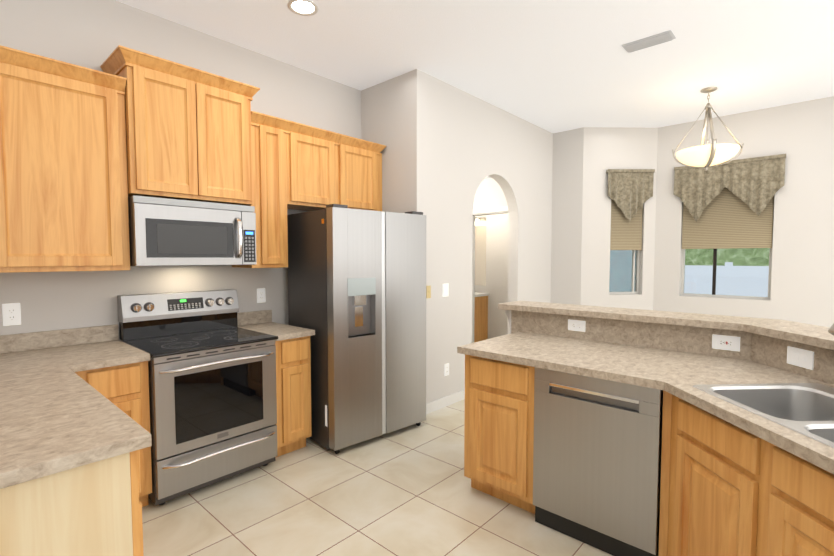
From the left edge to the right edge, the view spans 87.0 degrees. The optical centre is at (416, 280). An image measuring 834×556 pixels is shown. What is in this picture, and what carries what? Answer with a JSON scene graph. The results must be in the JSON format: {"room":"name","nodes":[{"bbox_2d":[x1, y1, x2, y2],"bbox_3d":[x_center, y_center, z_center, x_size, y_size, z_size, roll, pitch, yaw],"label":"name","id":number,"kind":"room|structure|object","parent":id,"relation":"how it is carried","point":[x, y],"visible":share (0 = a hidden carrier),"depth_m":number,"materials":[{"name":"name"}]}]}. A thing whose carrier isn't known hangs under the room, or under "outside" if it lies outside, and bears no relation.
{"room":"kitchen","nodes":[
{"label":"kitchen","id":0,"kind":"room"},
{"bbox_2d":[0,0,359,341],"bbox_3d":[-1.616,-0.269,3.333,0.120,3.100,3.290,3,4,42],"label":"wall","id":1,"kind":"structure","parent":0,"point":[92,34],"depth_m":2.95,"materials":[{"name":"paint"}]},
{"bbox_2d":[2,303,20,325],"bbox_3d":[-2.306,0.194,2.499,0.008,0.124,0.076,3,4,42],"label":"electrical outlet","id":2,"kind":"object","parent":1,"relation":"attached to","point":[11,313],"visible":1,"depth_m":2.50,"materials":[{"name":"white plastic"}]},
{"bbox_2d":[0,45,129,272],"bbox_3d":[-2.054,-0.607,2.486,0.340,1.110,0.636,3,4,42],"label":"upper cabinet","id":3,"kind":"object","parent":1,"relation":"attached to","point":[85,153],"depth_m":2.38,"materials":[{"name":"brown wood"}]},
{"bbox_2d":[0,310,271,353],"bbox_3d":[-1.944,0.339,2.894,0.020,0.102,2.148,3,4,42],"label":"backsplash","id":4,"kind":"structure","parent":1,"relation":"attached to","point":[41,340],"depth_m":2.68,"materials":[{"name":"beige stone"}]},
{"bbox_2d":[108,49,211,201],"bbox_3d":[-1.676,-0.936,2.858,0.380,0.811,0.437,3,4,42],"label":"upper cabinet","id":5,"kind":"object","parent":1,"relation":"attached to","point":[166,102],"depth_m":2.72,"materials":[{"name":"brown wood"}]},
{"bbox_2d":[128,195,255,265],"bbox_3d":[-1.536,-0.309,2.982,0.459,0.420,0.754,3,4,42],"label":"microwave","id":6,"kind":"object","parent":5,"relation":"attached to","point":[168,232],"visible":0.98,"depth_m":2.81,"materials":[{"name":"grey metal"}]},
{"bbox_2d":[208,73,255,205],"bbox_3d":[-1.459,-0.949,3.096,0.380,0.811,0.439,3,4,42],"label":"upper cabinet","id":7,"kind":"object","parent":1,"relation":"attached to","point":[231,120],"depth_m":3.03,"materials":[{"name":"brown wood"}]},
{"bbox_2d":[257,288,265,302],"bbox_3d":[-1.284,0.126,3.623,0.008,0.116,0.072,3,4,42],"label":"electrical outlet","id":8,"kind":"object","parent":1,"relation":"attached to","point":[261,297],"visible":1,"depth_m":3.62,"materials":[{"name":"white plastic"}]},
{"bbox_2d":[232,113,291,267],"bbox_3d":[-1.222,-0.654,3.402,0.340,1.110,0.301,3,4,42],"label":"upper cabinet","id":9,"kind":"object","parent":1,"relation":"attached to","point":[273,134],"depth_m":3.31,"materials":[{"name":"brown wood"}]},
{"bbox_2d":[292,121,339,210],"bbox_3d":[-0.962,-0.916,3.676,0.340,0.616,0.472,3,4,42],"label":"upper cabinet","id":10,"kind":"object","parent":1,"relation":"attached to","point":[315,152],"depth_m":3.58,"materials":[{"name":"brown wood"}]},
{"bbox_2d":[340,134,385,210],"bbox_3d":[-0.616,-0.935,4.057,0.340,0.616,0.558,3,4,42],"label":"upper cabinet","id":11,"kind":"object","parent":1,"relation":"attached to","point":[360,161],"depth_m":3.94,"materials":[{"name":"brown wood"}]},
{"bbox_2d":[142,399,612,555],"bbox_3d":[0.419,1.268,4.207,8.600,0.060,9.600,3,4,42],"label":"floor","id":12,"kind":"structure","parent":0,"point":[408,491],"depth_m":2.52,"materials":[{"name":"tile"}]},
{"bbox_2d":[0,450,151,555],"bbox_3d":[-1.282,0.946,1.350,0.600,0.875,0.640,3,4,42],"label":"base cabinet","id":13,"kind":"object","parent":12,"relation":"on","point":[96,510],"depth_m":1.25,"materials":[{"name":"brown wood"}]},
{"bbox_2d":[0,338,151,489],"bbox_3d":[-1.624,0.462,1.856,1.896,0.038,1.073,3,4,42],"label":"countertop","id":14,"kind":"structure","parent":13,"relation":"on","point":[63,409],"depth_m":1.60,"materials":[{"name":"beige stone"}]},
{"bbox_2d":[117,289,277,504],"bbox_3d":[-1.438,0.699,2.944,0.722,1.205,0.764,3,4,42],"label":"range","id":15,"kind":"object","parent":12,"relation":"on","point":[213,406],"visible":1,"depth_m":2.79,"materials":[{"name":"grey metal"}]},
{"bbox_2d":[275,334,314,457],"bbox_3d":[-1.114,0.842,3.392,0.617,0.875,0.305,3,4,42],"label":"base cabinet","id":16,"kind":"object","parent":12,"relation":"on","point":[293,357],"depth_m":3.19,"materials":[{"name":"brown wood"}]},
{"bbox_2d":[236,322,314,341],"bbox_3d":[-1.102,0.385,3.366,0.637,0.038,0.322,3,4,42],"label":"countertop","id":17,"kind":"structure","parent":16,"relation":"on","point":[283,332],"depth_m":3.25,"materials":[{"name":"beige stone"}]},
{"bbox_2d":[287,204,425,453],"bbox_3d":[-0.498,0.344,3.713,0.912,1.834,0.723,-3,4,-42],"label":"fridge","id":18,"kind":"object","parent":12,"relation":"on","point":[357,290],"visible":0.98,"depth_m":3.38,"materials":[{"name":"grey metal"}]},
{"bbox_2d":[474,292,488,341],"bbox_3d":[0.636,0.566,7.749,1.120,0.980,0.565,3,4,42],"label":"bathroom vanity","id":19,"kind":"object","parent":12,"relation":"on","point":[481,319],"visible":0.04,"depth_m":7.45,"materials":[{"name":"brown wood"}]},
{"bbox_2d":[461,353,572,512],"bbox_3d":[0.691,0.872,2.797,0.465,0.875,0.713,3,4,42],"label":"base cabinet","id":20,"kind":"object","parent":12,"relation":"on","point":[499,395],"depth_m":2.52,"materials":[{"name":"brown wood"}]},
{"bbox_2d":[533,367,662,555],"bbox_3d":[1.054,0.894,2.392,0.606,0.872,0.604,3,4,42],"label":"dishwasher","id":21,"kind":"object","parent":12,"relation":"on","point":[597,463],"visible":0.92,"depth_m":2.15,"materials":[{"name":"grey metal"}]},
{"bbox_2d":[533,341,833,555],"bbox_3d":[1.350,0.869,0.945,1.758,1.072,1.181,3,4,42],"label":"base cabinet","id":22,"kind":"object","parent":12,"relation":"on","point":[747,459],"depth_m":1.68,"materials":[{"name":"brown wood"}]},
{"bbox_2d":[457,329,648,376],"bbox_3d":[1.277,0.469,1.731,2.776,0.038,1.478,3,4,42],"label":"countertop","id":23,"kind":"structure","parent":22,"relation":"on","point":[575,355],"depth_m":2.54,"materials":[{"name":"beige stone"}]},
{"bbox_2d":[568,319,585,331],"bbox_3d":[1.058,0.301,2.913,0.116,0.072,0.008,3,4,42],"label":"outlet","id":24,"kind":"object","parent":23,"relation":"attached to","point":[576,325],"visible":1,"depth_m":2.91,"materials":[{"name":"white plastic"}]},
{"bbox_2d":[693,383,833,447],"bbox_3d":[1.452,0.560,1.438,0.988,0.199,0.988,3,4,42],"label":"sink","id":25,"kind":"object","parent":23,"relation":"in","point":[725,415],"depth_m":1.68,"materials":[{"name":"silver metal"}]},
{"bbox_2d":[828,324,833,334],"bbox_3d":[1.580,0.219,1.451,0.330,0.482,0.204,3,4,42],"label":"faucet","id":26,"kind":"object","parent":23,"relation":"on","point":[831,330],"depth_m":1.49,"materials":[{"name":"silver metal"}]},
{"bbox_2d":[661,321,833,356],"bbox_3d":[2.023,0.831,1.685,1.758,1.072,0.820,3,4,42],"label":"countertop","id":27,"kind":"structure","parent":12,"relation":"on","point":[771,338],"depth_m":2.20,"materials":[{"name":"stone"}]},
{"bbox_2d":[712,334,739,351],"bbox_3d":[1.664,0.337,2.365,0.124,0.078,0.009,3,4,42],"label":"outlet","id":28,"kind":"object","parent":27,"relation":"attached to","point":[725,342],"visible":1,"depth_m":2.36,"materials":[{"name":"white plastic"}]},
{"bbox_2d":[787,346,813,369],"bbox_3d":[1.755,0.355,2.014,0.010,0.082,0.128,0,3,-3],"label":"light switch","id":29,"kind":"object","parent":27,"relation":"attached to","point":[799,357],"visible":1,"depth_m":2.01,"materials":[{"name":"white plastic"}]},
{"bbox_2d":[360,73,405,212],"bbox_3d":[-0.274,-0.316,4.248,0.590,3.100,0.130,3,4,42],"label":"wall","id":30,"kind":"structure","parent":0,"point":[382,105],"depth_m":4.09,"materials":[{"name":"paint"}]},
{"bbox_2d":[116,0,833,178],"bbox_3d":[0.419,-1.588,4.060,8.600,0.660,9.600,3,4,42],"label":"ceiling","id":31,"kind":"structure","parent":0,"point":[553,66],"depth_m":3.46,"materials":[{"name":"paint"}]},
{"bbox_2d":[287,0,318,15],"bbox_3d":[-0.749,-1.794,2.887,0.200,0.008,0.200,3,4,42],"label":"recessed light","id":32,"kind":"object","parent":31,"relation":"in","point":[305,7],"visible":1,"depth_m":2.89,"materials":[{"name":"white"}]},
{"bbox_2d":[621,30,675,52],"bbox_3d":[1.766,-1.813,3.352,0.340,0.016,0.160,3,4,42],"label":"ceiling vent","id":33,"kind":"object","parent":31,"relation":"in","point":[652,40],"visible":0.98,"depth_m":3.33,"materials":[{"name":"white metal"}]},
{"bbox_2d":[672,87,743,170],"bbox_3d":[2.860,-1.475,4.324,0.572,0.792,0.572,3,4,42],"label":"pendant light","id":34,"kind":"object","parent":31,"relation":"hanging from","point":[702,155],"visible":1,"depth_m":4.23,"materials":[{"name":"white glass"}]},
{"bbox_2d":[406,69,552,403],"bbox_3d":[0.897,-0.355,5.001,0.130,3.100,2.820,3,4,42],"label":"wall","id":35,"kind":"structure","parent":0,"point":[461,145],"depth_m":4.40,"materials":[{"name":"paint"}]},
{"bbox_2d":[426,285,430,297],"bbox_3d":[0.110,0.108,4.047,0.015,0.116,0.060,3,4,42],"label":"light switch","id":36,"kind":"object","parent":35,"relation":"attached to","point":[428,291],"visible":0.95,"depth_m":4.04,"materials":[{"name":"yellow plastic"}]},
{"bbox_2d":[426,389,464,413],"bbox_3d":[0.292,1.185,4.306,0.013,0.095,0.859,3,4,42],"label":"baseboard","id":37,"kind":"structure","parent":35,"relation":"attached to","point":[438,404],"depth_m":4.26,"materials":[{"name":"white wood"}]},
{"bbox_2d":[442,283,448,296],"bbox_3d":[0.276,0.095,4.232,0.010,0.125,0.090,3,4,42],"label":"light switch","id":38,"kind":"object","parent":35,"relation":"attached to","point":[445,290],"visible":1,"depth_m":4.23,"materials":[{"name":"white plastic"}]},
{"bbox_2d":[444,363,448,375],"bbox_3d":[0.291,0.873,4.290,0.008,0.116,0.072,3,4,42],"label":"outlet","id":39,"kind":"object","parent":35,"relation":"attached to","point":[446,369],"visible":1,"depth_m":4.28,"materials":[{"name":"white plastic"}]},
{"bbox_2d":[473,178,508,338],"bbox_3d":[0.391,-0.130,6.473,2.580,2.500,0.120,3,4,42],"label":"wall","id":40,"kind":"structure","parent":0,"point":[489,193],"depth_m":5.79,"materials":[{"name":"paint"}]},
{"bbox_2d":[475,226,485,285],"bbox_3d":[0.818,-0.439,7.912,1.000,1.030,0.011,3,4,42],"label":"bathroom mirror","id":41,"kind":"object","parent":40,"relation":"attached to","point":[480,255],"visible":0.36,"depth_m":7.64,"materials":[{"name":"beige mirror"}]},
{"bbox_2d":[475,218,485,225],"bbox_3d":[0.855,-1.021,7.737,0.750,0.130,0.177,3,4,42],"label":"vanity light","id":42,"kind":"object","parent":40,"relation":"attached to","point":[477,221],"visible":0.19,"depth_m":7.52,"materials":[{"name":"silver metal"}]},
{"bbox_2d":[472,206,507,342],"bbox_3d":[1.018,0.092,5.902,0.840,2.115,0.137,3,4,42],"label":"door frame","id":43,"kind":"structure","parent":40,"relation":"attached to","point":[488,211],"depth_m":6.12,"materials":[{"name":"white wood"}]},
{"bbox_2d":[550,96,833,326],"bbox_3d":[3.729,-0.339,4.701,4.470,3.100,0.800,3,4,42],"label":"wall","id":44,"kind":"structure","parent":0,"point":[800,135],"depth_m":5.47,"materials":[{"name":"paint"}]},
{"bbox_2d":[609,250,639,293],"bbox_3d":[2.692,-0.550,5.734,0.428,1.463,0.045,0,3,-1],"label":"window","id":45,"kind":"structure","parent":44,"relation":"in","point":[635,275],"depth_m":5.75,"materials":[{"name":"white"}]},
{"bbox_2d":[610,199,642,249],"bbox_3d":[2.693,-0.832,5.655,0.414,0.887,0.045,0,3,-1],"label":"window blind","id":46,"kind":"object","parent":44,"relation":"attached to","point":[625,233],"visible":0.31,"depth_m":5.65,"materials":[{"name":"beige fabric"}]},
{"bbox_2d":[606,169,654,219],"bbox_3d":[2.702,-1.072,5.568,0.595,0.655,0.067,0,3,-1],"label":"valance","id":47,"kind":"object","parent":44,"relation":"attached to","point":[630,192],"visible":1,"depth_m":5.55,"materials":[{"name":"fabric"}]},
{"bbox_2d":[681,195,774,299],"bbox_3d":[3.670,-0.524,5.222,0.888,1.463,0.045,3,4,42],"label":"window","id":48,"kind":"structure","parent":44,"relation":"in","point":[714,278],"depth_m":5.27,"materials":[{"name":"white"}]},
{"bbox_2d":[682,187,773,248],"bbox_3d":[3.626,-0.812,5.159,0.874,0.877,0.045,3,4,42],"label":"window blind","id":49,"kind":"object","parent":48,"relation":"attached to","point":[728,219],"visible":0.52,"depth_m":5.14,"materials":[{"name":"beige fabric"}]},
{"bbox_2d":[673,154,785,221],"bbox_3d":[3.576,-1.034,5.092,1.060,0.683,0.067,3,4,42],"label":"valance","id":50,"kind":"object","parent":44,"relation":"attached to","point":[755,184],"visible":1,"depth_m":5.01,"materials":[{"name":"fabric"}]},
{"bbox_2d":[659,521,748,555],"bbox_3d":[1.309,0.508,0.975,1.601,0.038,1.269,3,4,42],"label":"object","id":51,"kind":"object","parent":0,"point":[673,542],"depth_m":1.83,"materials":[{"name":"brown wood"}]},
{"label":"outside","id":52,"kind":"structure","parent":0,"visible":0},
{"bbox_2d":[684,262,768,296],"bbox_3d":[6.026,0.479,9.633,20.430,1.760,0.140,3,4,42],"label":"fence","id":53,"kind":"object","parent":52,"point":[742,286],"depth_m":9.11,"materials":[{"name":"white"}]},
{"bbox_2d":[685,248,769,265],"bbox_3d":[8.968,-3.110,10.886,26.000,10.000,0.100,3,4,42],"label":"trees","id":54,"kind":"object","parent":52,"point":[748,258],"depth_m":11.56,"materials":[{"name":"green plant"}]},
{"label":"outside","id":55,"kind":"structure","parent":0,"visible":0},
{"bbox_2d":[609,250,635,291],"bbox_3d":[2.179,-0.756,7.946,4.050,4.400,0.050,3,4,42],"label":"screen","id":56,"kind":"object","parent":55,"point":[623,273],"depth_m":6.98,"materials":[{"name":"blue glass"}]}
]}

